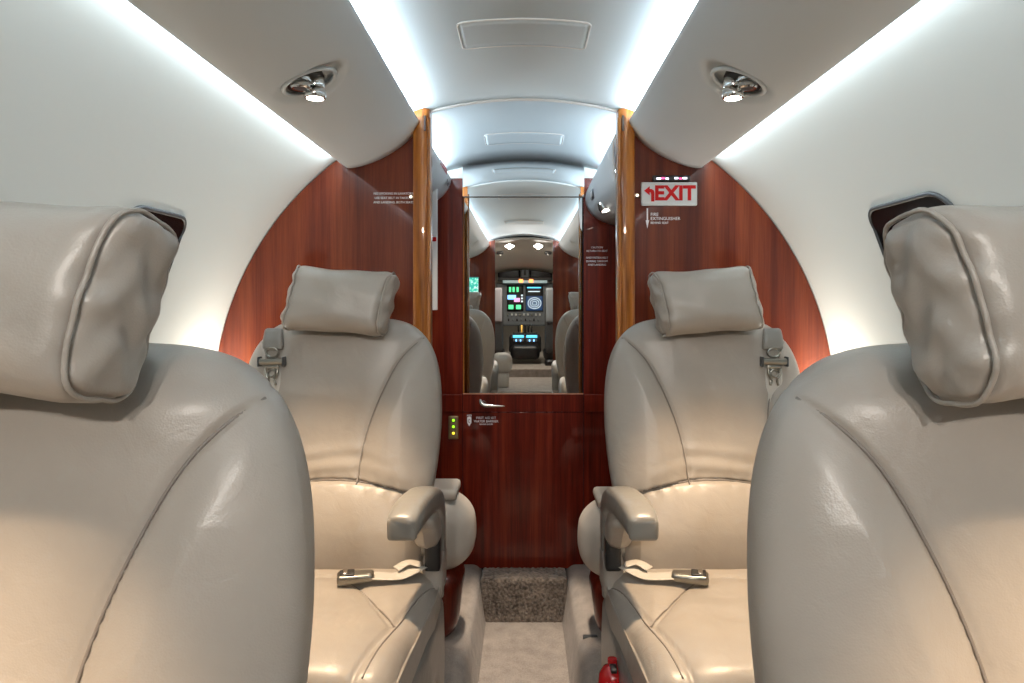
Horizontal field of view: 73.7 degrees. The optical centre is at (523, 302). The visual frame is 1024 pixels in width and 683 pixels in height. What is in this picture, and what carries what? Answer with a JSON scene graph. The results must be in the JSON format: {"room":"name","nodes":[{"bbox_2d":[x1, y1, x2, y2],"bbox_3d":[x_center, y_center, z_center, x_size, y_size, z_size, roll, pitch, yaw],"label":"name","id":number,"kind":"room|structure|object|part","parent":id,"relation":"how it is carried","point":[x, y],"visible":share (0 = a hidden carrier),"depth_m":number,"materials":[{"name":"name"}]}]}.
{"room":"aircraft cabin","nodes":[
{"label":"aircraft cabin","id":0,"kind":"room"},
{"bbox_2d":[0,0,335,350],"bbox_3d":[-0.664,0.300,0.010,0.492,1.607,5.220,0,0,0],"label":"wall","id":1,"kind":"structure","parent":0,"point":[101,105],"depth_m":1.18,"materials":[{"name":"white plastic"}]},
{"bbox_2d":[136,205,186,271],"bbox_3d":[-0.812,0.007,1.405,0.149,0.396,0.239,0,0,0],"label":"window","id":2,"kind":"structure","parent":1,"relation":"in","point":[177,222],"depth_m":1.45,"materials":[{"name":"grey plastic"}]},
{"bbox_3d":[-0.810,0.008,1.405,0.139,0.386,0.230,0,0,0],"label":"pane","id":3,"kind":"part","parent":2,"relation":"part of","materials":[{"name":"black glass"}]},
{"bbox_2d":[444,564,600,682],"bbox_3d":[0.000,1.083,1.210,1.480,0.175,2.820,0,0,0],"label":"floor","id":4,"kind":"structure","parent":0,"point":[477,650],"depth_m":2.21,"materials":[{"name":"beige carpet"}]},
{"bbox_2d":[0,202,314,682],"bbox_3d":[-0.444,0.462,0.408,0.547,1.106,0.767,0,0,0],"label":"chair","id":5,"kind":"object","parent":4,"relation":"on","point":[157,516],"visible":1,"depth_m":0.57,"materials":[{"name":"grey leather"}]},
{"bbox_2d":[249,265,445,682],"bbox_3d":[-0.456,0.462,1.506,0.547,1.106,0.767,0,0,0],"label":"chair","id":6,"kind":"object","parent":4,"relation":"on","point":[360,386],"visible":0.71,"depth_m":1.60,"materials":[{"name":"beige leather"}]},
{"bbox_3d":[-0.458,0.368,1.702,0.500,0.660,0.243,0,0,0],"label":"backrest","id":7,"kind":"part","parent":6,"relation":"part of","materials":[{"name":"beige leather"}]},
{"bbox_2d":[307,569,440,682],"bbox_3d":[-0.458,0.682,1.385,0.524,0.152,0.524,0,0,0],"label":"seat cushion","id":8,"kind":"object","parent":6,"relation":"on","point":[369,625],"depth_m":1.35,"materials":[{"name":"beige leather"}]},
{"bbox_3d":[-0.222,0.514,1.551,0.060,0.112,0.172,0,0,0],"label":"panel","id":9,"kind":"part","parent":6,"relation":"part of","materials":[{"name":"beige leather"}]},
{"bbox_3d":[-0.458,0.847,1.415,0.534,0.310,0.524,0,0,0],"label":"seat","id":10,"kind":"part","parent":6,"relation":"part of","materials":[{"name":"grey leather"}]},
{"bbox_2d":[413,108,431,345],"bbox_3d":[-0.288,0.229,1.950,0.052,1.553,0.067,0,0,0],"label":"door frame","id":11,"kind":"structure","parent":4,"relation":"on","point":[422,134],"depth_m":1.92,"materials":[{"name":"brown wood"}]},
{"bbox_2d":[434,479,475,636],"bbox_3d":[-0.372,0.779,2.095,0.448,0.449,0.218,0,0,0],"label":"chair","id":12,"kind":"object","parent":4,"relation":"on","point":[460,513],"visible":0.25,"depth_m":2.02,"materials":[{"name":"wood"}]},
{"bbox_2d":[445,492,475,569],"bbox_3d":[-0.360,0.690,2.095,0.424,0.230,0.218,0,0,0],"label":"cushion","id":13,"kind":"object","parent":12,"relation":"on","point":[460,513],"depth_m":2.01,"materials":[{"name":"beige leather"}]},
{"bbox_2d":[480,567,567,622],"bbox_3d":[0.000,1.089,2.545,0.320,0.169,0.124,0,0,0],"label":"step","id":14,"kind":"structure","parent":4,"relation":"on","point":[511,594],"depth_m":2.48,"materials":[{"name":"carpet"}]},
{"bbox_2d":[583,634,597,639],"bbox_3d":[0.198,0.999,2.040,0.044,0.012,0.016,0,0,0],"label":"clip","id":15,"kind":"object","parent":4,"relation":"on","point":[585,636],"visible":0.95,"depth_m":2.04,"materials":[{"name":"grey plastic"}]},
{"bbox_2d":[577,487,608,630],"bbox_3d":[0.389,0.792,2.095,0.447,0.424,0.218,0,0,0],"label":"chair","id":16,"kind":"object","parent":4,"relation":"on","point":[588,535],"visible":0.16,"depth_m":2.02,"materials":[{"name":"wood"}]},
{"bbox_2d":[577,500,599,575],"bbox_3d":[0.378,0.715,2.095,0.424,0.230,0.218,0,0,0],"label":"cushion","id":17,"kind":"object","parent":16,"relation":"on","point":[588,535],"depth_m":2.02,"materials":[{"name":"beige leather"}]},
{"bbox_2d":[598,656,618,682],"bbox_3d":[0.181,0.867,1.400,0.062,0.275,0.062,0,0,35],"label":"fire extinguisher","id":18,"kind":"object","parent":4,"relation":"on","point":[608,673],"visible":0.9,"depth_m":1.38,"materials":[{"name":"red paint"}]},
{"bbox_3d":[0.181,0.739,1.384,0.014,0.010,0.032,0,0,0],"label":"handle","id":19,"kind":"part","parent":18,"relation":"part of","materials":[{"name":"black plastic"}]},
{"bbox_2d":[616,108,634,341],"bbox_3d":[0.288,0.229,1.950,0.052,1.553,0.067,0,0,0],"label":"door frame","id":20,"kind":"structure","parent":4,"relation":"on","point":[625,134],"depth_m":1.92,"materials":[{"name":"brown wood"}]},
{"bbox_2d":[600,266,799,682],"bbox_3d":[0.451,0.463,1.506,0.547,1.104,0.767,0,0,0],"label":"chair","id":21,"kind":"object","parent":4,"relation":"on","point":[691,392],"visible":0.66,"depth_m":1.60,"materials":[{"name":"beige leather"}]},
{"bbox_3d":[0.453,0.847,1.415,0.534,0.310,0.524,0,0,0],"label":"seat","id":22,"kind":"part","parent":21,"relation":"part of","materials":[{"name":"grey leather"}]},
{"bbox_3d":[0.217,0.514,1.551,0.060,0.112,0.172,0,0,0],"label":"panel","id":23,"kind":"part","parent":21,"relation":"part of","materials":[{"name":"beige leather"}]},
{"bbox_2d":[605,569,754,682],"bbox_3d":[0.453,0.682,1.385,0.524,0.152,0.524,0,0,0],"label":"seat cushion","id":24,"kind":"object","parent":21,"relation":"on","point":[662,625],"depth_m":1.34,"materials":[{"name":"beige leather"}]},
{"bbox_3d":[0.453,0.368,1.702,0.500,0.660,0.243,0,0,0],"label":"backrest","id":25,"kind":"part","parent":21,"relation":"part of","materials":[{"name":"beige leather"}]},
{"bbox_2d":[747,205,1023,682],"bbox_3d":[0.457,0.463,0.408,0.547,1.104,0.767,0,0,0],"label":"chair","id":26,"kind":"object","parent":4,"relation":"on","point":[885,527],"visible":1,"depth_m":0.57,"materials":[{"name":"grey leather"}]},
{"bbox_2d":[350,0,697,172],"bbox_3d":[0.000,-0.529,0.935,0.849,0.136,3.371,0,0,0],"label":"ceiling","id":27,"kind":"structure","parent":0,"point":[418,41],"depth_m":1.67,"materials":[{"name":"white plastic"}]},
{"bbox_2d":[127,0,418,167],"bbox_3d":[-0.405,-0.451,0.615,0.219,0.132,2.669,0,0,0],"label":"panel","id":28,"kind":"object","parent":27,"relation":"attached to","point":[365,116],"visible":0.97,"depth_m":1.20,"materials":[{"name":"white plastic"}]},
{"bbox_2d":[281,66,337,100],"bbox_3d":[-0.408,-0.419,1.300,0.103,0.056,0.103,0,0,0],"label":"light","id":29,"kind":"object","parent":28,"relation":"attached to","point":[311,84],"visible":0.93,"depth_m":1.29,"materials":[{"name":"silver metal"}]},
{"bbox_2d":[287,71,323,91],"bbox_3d":[-0.417,-0.426,1.300,0.072,0.041,0.072,0,0,0],"label":"socket","id":30,"kind":"object","parent":29,"relation":"attached to","point":[310,81],"depth_m":1.28,"materials":[{"name":"silver metal"}]},
{"bbox_2d":[432,147,450,198],"bbox_3d":[-0.392,-0.417,2.292,0.256,0.118,0.615,0,0,0],"label":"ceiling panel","id":31,"kind":"object","parent":27,"relation":"attached to","point":[439,177],"visible":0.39,"depth_m":2.32,"materials":[{"name":"white plastic"}]},
{"bbox_2d":[440,158,446,172],"bbox_3d":[-0.270,-0.459,2.301,0.001,0.020,0.191,0,0,0],"label":"placard","id":32,"kind":"object","parent":31,"relation":"attached to","point":[441,163],"visible":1,"depth_m":2.29,"materials":[{"name":"white"}]},
{"bbox_2d":[456,18,591,49],"bbox_3d":[0.000,-0.579,1.475,0.280,0.013,0.148,0,0,0],"label":"ceiling hatch","id":33,"kind":"object","parent":27,"relation":"attached to","point":[501,32],"visible":1,"depth_m":1.47,"materials":[{"name":"white plastic"}]},
{"bbox_2d":[484,132,563,145],"bbox_3d":[0.000,-0.557,2.320,0.267,0.018,0.123,0,0,0],"label":"ceiling hatch","id":34,"kind":"object","parent":27,"relation":"attached to","point":[507,137],"visible":1,"depth_m":2.31,"materials":[{"name":"white plastic"}]},
{"bbox_2d":[585,133,615,224],"bbox_3d":[0.397,-0.395,2.292,0.327,0.215,0.616,0,0,0],"label":"valance","id":35,"kind":"object","parent":27,"relation":"attached to","point":[603,183],"visible":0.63,"depth_m":2.23,"materials":[{"name":"white plastic"}]},
{"bbox_2d":[597,202,608,212],"bbox_3d":[0.274,-0.329,2.331,0.046,0.040,0.045,0,0,0],"label":"spot lamp","id":36,"kind":"object","parent":35,"relation":"attached to","point":[602,208],"visible":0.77,"depth_m":2.32,"materials":[{"name":"silver metal"}]},
{"bbox_2d":[629,0,920,167],"bbox_3d":[0.405,-0.451,0.615,0.219,0.132,2.669,0,0,0],"label":"panel","id":37,"kind":"object","parent":27,"relation":"attached to","point":[682,116],"visible":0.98,"depth_m":1.20,"materials":[{"name":"white plastic"}]},
{"bbox_2d":[710,66,766,100],"bbox_3d":[0.408,-0.419,1.300,0.103,0.056,0.103,0,0,0],"label":"light","id":38,"kind":"object","parent":37,"relation":"attached to","point":[736,84],"visible":0.91,"depth_m":1.29,"materials":[{"name":"silver metal"}]},
{"bbox_2d":[724,71,760,91],"bbox_3d":[0.417,-0.426,1.300,0.072,0.041,0.072,0,0,0],"label":"socket","id":39,"kind":"object","parent":38,"relation":"attached to","point":[734,81],"depth_m":1.28,"materials":[{"name":"silver metal"}]},
{"bbox_2d":[432,167,615,563],"bbox_3d":[0.000,0.203,2.616,1.440,1.605,0.032,0,0,0],"label":"wall","id":40,"kind":"structure","parent":0,"point":[599,282],"depth_m":2.60,"materials":[{"name":"brown wood"}]},
{"bbox_2d":[432,189,437,309],"bbox_3d":[-0.323,-0.195,2.417,0.032,0.440,0.026,0,0,0],"label":"panel","id":41,"kind":"object","parent":40,"relation":"attached to","point":[434,193],"visible":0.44,"depth_m":2.41,"materials":[{"name":"white plastic"}]},
{"bbox_2d":[442,394,462,411],"bbox_3d":[-0.467,0.380,2.597,0.466,0.066,0.010,0,0,0],"label":"panel","id":42,"kind":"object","parent":40,"relation":"attached to","point":[450,402],"depth_m":2.59,"materials":[{"name":"brown wood"}]},
{"bbox_2d":[449,416,457,438],"bbox_3d":[-0.268,0.473,2.593,0.038,0.088,0.012,0,0,0],"label":"switch plate","id":43,"kind":"object","parent":40,"relation":"attached to","point":[453,420],"visible":1,"depth_m":2.59,"materials":[{"name":"gold metal"}]},
{"bbox_2d":[463,197,582,567],"bbox_3d":[-0.004,0.304,2.590,0.458,1.412,0.056,0,0,0],"label":"door","id":44,"kind":"structure","parent":40,"relation":"in","point":[523,471],"depth_m":2.60,"materials":[{"name":"brown wood"}]},
{"bbox_2d":[467,415,497,425],"bbox_3d":[-0.158,0.447,2.599,0.120,0.044,0.002,0,0,0],"label":"first aid marking","id":45,"kind":"object","parent":44,"relation":"attached to","point":[468,418],"visible":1,"depth_m":2.60,"materials":[{"name":"white"}]},
{"bbox_3d":[-0.121,0.377,2.571,0.097,0.032,0.018,0,0,0],"label":"lever","id":46,"kind":"part","parent":44,"relation":"part of","materials":[{"name":"silver metal"}]},
{"bbox_3d":[-0.004,0.345,2.601,0.458,0.004,0.012,0,0,0],"label":"sill","id":47,"kind":"part","parent":44,"relation":"part of","materials":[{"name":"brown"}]},
{"bbox_3d":[-0.004,0.381,2.608,0.458,0.068,0.020,0,0,0],"label":"rail","id":48,"kind":"part","parent":44,"relation":"part of","materials":[{"name":"brown wood"}]},
{"bbox_3d":[-0.004,0.714,2.609,0.458,0.593,0.018,0,0,0],"label":"panel","id":49,"kind":"part","parent":44,"relation":"part of","materials":[{"name":"brown wood"}]},
{"bbox_2d":[465,198,581,392],"bbox_3d":[-0.003,-0.029,2.609,0.448,0.747,0.014,0,0,0],"label":"mirror","id":50,"kind":"object","parent":44,"relation":"on","point":[523,256],"depth_m":2.60,"materials":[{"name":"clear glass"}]},
{"bbox_2d":[463,161,583,195],"bbox_3d":[-0.002,-0.474,2.604,0.462,0.136,0.012,0,0,0],"label":"ceiling","id":51,"kind":"structure","parent":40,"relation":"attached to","point":[502,178],"depth_m":2.60,"materials":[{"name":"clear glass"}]},
{"bbox_2d":[463,196,584,197],"bbox_3d":[0.000,-0.404,2.599,0.460,0.003,0.008,0,0,0],"label":"door frame","id":52,"kind":"structure","parent":40,"relation":"attached to","point":[463,196],"depth_m":2.60,"materials":[{"name":"grey plastic"}]},
{"bbox_2d":[584,394,603,411],"bbox_3d":[0.464,0.380,2.597,0.473,0.066,0.010,0,0,0],"label":"trim","id":53,"kind":"structure","parent":40,"relation":"attached to","point":[592,402],"depth_m":2.59,"materials":[{"name":"brown wood"}]},
{"bbox_2d":[586,246,607,265],"bbox_3d":[0.278,-0.179,2.599,0.084,0.073,0.001,0,0,0],"label":"placard","id":54,"kind":"object","parent":40,"relation":"attached to","point":[597,246],"visible":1,"depth_m":2.60,"materials":[{"name":"white paint"}]},
{"bbox_2d":[219,136,829,372],"bbox_3d":[0.000,0.233,1.965,1.774,1.535,0.030,0,0,0],"label":"wall","id":55,"kind":"structure","parent":0,"point":[335,222],"depth_m":1.95,"materials":[{"name":"brown wood"}]},
{"bbox_2d":[374,192,411,202],"bbox_3d":[-0.372,-0.300,1.949,0.115,0.032,0.001,0,0,0],"label":"placard","id":56,"kind":"object","parent":55,"relation":"attached to","point":[375,192],"visible":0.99,"depth_m":1.95,"materials":[{"name":"white"}]},
{"bbox_2d":[431,98,616,112],"bbox_3d":[0.000,-0.565,1.954,0.542,0.042,0.008,0,0,0],"label":"trim","id":57,"kind":"structure","parent":55,"relation":"attached to","point":[511,99],"depth_m":1.95,"materials":[{"name":"white plastic"}]},
{"bbox_2d":[646,208,679,227],"bbox_3d":[0.397,-0.242,1.949,0.099,0.058,0.001,0,0,0],"label":"placard","id":58,"kind":"object","parent":55,"relation":"attached to","point":[662,218],"visible":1,"depth_m":1.95,"materials":[{"name":"white"}]},
{"bbox_2d":[641,182,696,205],"bbox_3d":[0.413,-0.310,1.943,0.159,0.067,0.011,0,0,0],"label":"exit sign","id":59,"kind":"object","parent":55,"relation":"attached to","point":[652,193],"visible":1,"depth_m":1.94,"materials":[{"name":"grey plastic"}]},
{"bbox_2d":[652,175,689,181],"bbox_3d":[0.419,-0.354,1.944,0.106,0.017,0.012,0,0,0],"label":"emergency light","id":60,"kind":"object","parent":55,"relation":"attached to","point":[655,178],"visible":1,"depth_m":1.94,"materials":[{"name":"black plastic"}]},
{"bbox_2d":[712,0,1023,354],"bbox_3d":[0.664,0.300,0.010,0.492,1.607,5.220,0,0,0],"label":"wall","id":61,"kind":"structure","parent":0,"point":[933,101],"depth_m":1.23,"materials":[{"name":"white plastic"}]},
{"bbox_2d":[868,191,953,254],"bbox_3d":[0.808,0.001,1.337,0.157,0.408,0.284,0,0,0],"label":"window","id":62,"kind":"structure","parent":61,"relation":"in","point":[879,215],"depth_m":1.36,"materials":[{"name":"grey plastic"}]}
]}

